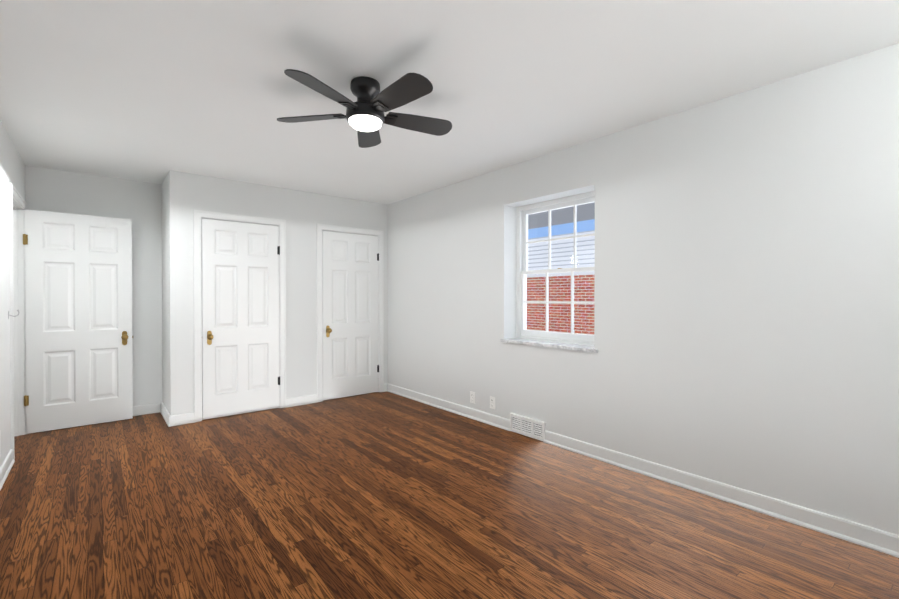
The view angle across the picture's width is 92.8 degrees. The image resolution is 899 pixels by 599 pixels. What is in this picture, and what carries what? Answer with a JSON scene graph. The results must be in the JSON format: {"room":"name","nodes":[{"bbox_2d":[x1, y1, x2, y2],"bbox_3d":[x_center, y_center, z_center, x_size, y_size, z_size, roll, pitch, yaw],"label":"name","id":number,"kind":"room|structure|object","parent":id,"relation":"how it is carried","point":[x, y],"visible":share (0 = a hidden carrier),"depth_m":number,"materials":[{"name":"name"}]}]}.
{"room":"empty bedroom","nodes":[
{"label":"empty bedroom","id":0,"kind":"room"},
{"bbox_2d":[0,120,24,466],"bbox_3d":[-1.915,0.006,1.440,0.120,2.460,6.990,0,1,-40],"label":"wall","id":1,"kind":"structure","parent":0,"point":[12,167],"depth_m":3.08,"materials":[{"name":"paint"}]},
{"bbox_2d":[0,449,14,489],"bbox_3d":[-1.513,1.189,1.071,0.021,0.100,5.597,0,1,-40],"label":"baseboard","id":2,"kind":"structure","parent":1,"relation":"attached to","point":[6,466],"depth_m":2.99,"materials":[{"name":"paint"}]},
{"bbox_2d":[9,183,26,458],"bbox_3d":[-3.630,0.172,3.533,0.137,2.099,0.898,0,1,-40],"label":"door frame","id":3,"kind":"structure","parent":1,"relation":"attached to","point":[17,205],"depth_m":3.82,"materials":[{"name":"paint"}]},
{"bbox_2d":[23,209,132,433],"bbox_3d":[-3.528,0.199,4.109,0.795,2.020,0.175,0,1,-40],"label":"entry door","id":4,"kind":"structure","parent":1,"relation":"in","point":[78,271],"depth_m":4.08,"materials":[{"name":"paint"}]},
{"bbox_2d":[25,165,161,409],"bbox_3d":[-2.621,-0.019,5.116,3.470,2.460,0.120,0,1,-40],"label":"wall","id":5,"kind":"structure","parent":0,"point":[139,203],"depth_m":4.49,"materials":[{"name":"paint"}]},
{"bbox_2d":[133,402,162,415],"bbox_3d":[-3.507,1.167,4.296,1.050,0.100,0.030,0,1,-40],"label":"baseboard","id":6,"kind":"structure","parent":5,"relation":"attached to","point":[148,408],"depth_m":4.54,"materials":[{"name":"paint"}]},
{"bbox_2d":[161,174,168,411],"bbox_3d":[-2.890,-0.014,4.453,0.110,2.460,0.560,0,1,-40],"label":"wall","id":7,"kind":"structure","parent":0,"point":[165,314],"depth_m":4.40,"materials":[{"name":"paint"}]},
{"bbox_2d":[160,403,171,426],"bbox_3d":[-2.890,1.166,4.356,0.021,0.100,0.661,0,1,-40],"label":"baseboard","id":8,"kind":"structure","parent":7,"relation":"attached to","point":[167,417],"depth_m":4.28,"materials":[{"name":"paint"}]},
{"bbox_2d":[168,170,387,414],"bbox_3d":[-1.786,-0.018,4.929,2.420,2.460,0.110,0,1,-40],"label":"wall","id":9,"kind":"structure","parent":0,"point":[302,213],"depth_m":4.79,"materials":[{"name":"paint"}]},
{"bbox_2d":[202,218,279,419],"bbox_3d":[-2.195,0.196,4.544,0.775,2.020,0.175,0,1,-40],"label":"closet door","id":10,"kind":"structure","parent":9,"relation":"in","point":[240,317],"depth_m":4.51,"materials":[{"name":"paint"}]},
{"bbox_2d":[193,209,383,421],"bbox_3d":[-1.732,0.159,4.964,2.156,2.106,0.127,0,1,-40],"label":"trim","id":11,"kind":"structure","parent":9,"relation":"attached to","point":[198,215],"depth_m":4.78,"materials":[{"name":"paint"}]},
{"bbox_2d":[286,394,317,407],"bbox_3d":[-1.695,1.162,4.927,0.371,0.100,0.021,0,1,-40],"label":"baseboard","id":12,"kind":"structure","parent":9,"relation":"attached to","point":[307,399],"depth_m":4.92,"materials":[{"name":"paint"}]},
{"bbox_2d":[322,231,378,399],"bbox_3d":[-1.225,0.191,5.344,0.775,2.020,0.175,0,1,-40],"label":"closet door","id":13,"kind":"structure","parent":9,"relation":"in","point":[350,306],"depth_m":5.31,"materials":[{"name":"paint"}]},
{"bbox_2d":[0,391,898,598],"bbox_3d":[-1.140,1.292,2.088,5.090,0.120,6.990,0,1,-40],"label":"floor","id":14,"kind":"structure","parent":0,"point":[382,495],"depth_m":2.36,"materials":[{"name":"brown wood"}]},
{"bbox_2d":[0,0,898,204],"bbox_3d":[-1.140,-1.288,2.070,5.090,0.120,6.990,0,1,-40],"label":"ceiling","id":15,"kind":"structure","parent":0,"point":[152,91],"depth_m":2.32,"materials":[{"name":"paint"}]},
{"bbox_2d":[277,69,451,147],"bbox_3d":[-0.450,-1.102,2.422,1.034,0.257,1.010,0,1,-40],"label":"ceiling fan","id":16,"kind":"object","parent":15,"relation":"hanging from","point":[365,117],"visible":1,"depth_m":2.37,"materials":[{"name":"black metal"}]},
{"bbox_2d":[387,43,898,534],"bbox_3d":[0.931,-0.010,3.787,0.320,2.460,6.990,0,1,-40],"label":"wall","id":17,"kind":"structure","parent":0,"point":[745,289],"depth_m":2.66,"materials":[{"name":"paint"}]},
{"bbox_2d":[384,383,509,430],"bbox_3d":[-0.139,1.163,4.803,0.050,0.100,2.195,0,1,-40],"label":"baseboard","id":18,"kind":"structure","parent":17,"relation":"attached to","point":[497,421],"depth_m":4.61,"materials":[{"name":"paint"}]},
{"bbox_2d":[470,391,474,403],"bbox_3d":[0.235,1.001,4.380,0.010,0.117,0.072,0,1,-40],"label":"electrical outlet","id":19,"kind":"object","parent":17,"relation":"attached to","point":[472,397],"visible":1,"depth_m":4.38,"materials":[{"name":"white plastic"}]},
{"bbox_2d":[490,396,494,408],"bbox_3d":[0.416,1.003,4.160,0.010,0.117,0.072,0,1,-40],"label":"electrical outlet","id":20,"kind":"object","parent":17,"relation":"attached to","point":[492,402],"visible":1,"depth_m":4.15,"materials":[{"name":"white plastic"}]},
{"bbox_2d":[510,413,545,441],"bbox_3d":[0.691,1.133,3.818,0.022,0.162,0.390,0,1,-40],"label":"air vent","id":21,"kind":"object","parent":17,"relation":"in","point":[529,427],"visible":1,"depth_m":3.81,"materials":[{"name":"white metal"}]},
{"bbox_2d":[500,338,597,352],"bbox_3d":[0.876,0.391,3.727,0.198,0.028,1.022,0,1,-40],"label":"window sill","id":22,"kind":"structure","parent":17,"relation":"attached to","point":[571,346],"depth_m":3.65,"materials":[{"name":"stone"}]},
{"bbox_2d":[516,191,594,345],"bbox_3d":[0.998,-0.255,3.823,0.120,1.270,0.952,0,1,-40],"label":"window","id":23,"kind":"structure","parent":17,"relation":"in","point":[522,271],"depth_m":3.91,"materials":[{"name":"white paint"}]},
{"bbox_2d":[544,430,898,557],"bbox_3d":[1.861,1.180,2.400,0.021,0.100,3.295,0,1,-40],"label":"baseboard","id":24,"kind":"structure","parent":17,"relation":"attached to","point":[882,541],"depth_m":2.53,"materials":[{"name":"paint"}]},
{"label":"outside","id":25,"kind":"structure","parent":0,"visible":0},
{"bbox_2d":[527,202,594,334],"bbox_3d":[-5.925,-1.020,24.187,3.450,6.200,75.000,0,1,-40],"label":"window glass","id":26,"kind":"object","parent":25,"point":[588,284],"depth_m":11.35,"materials":[{"name":"red"}]}
]}

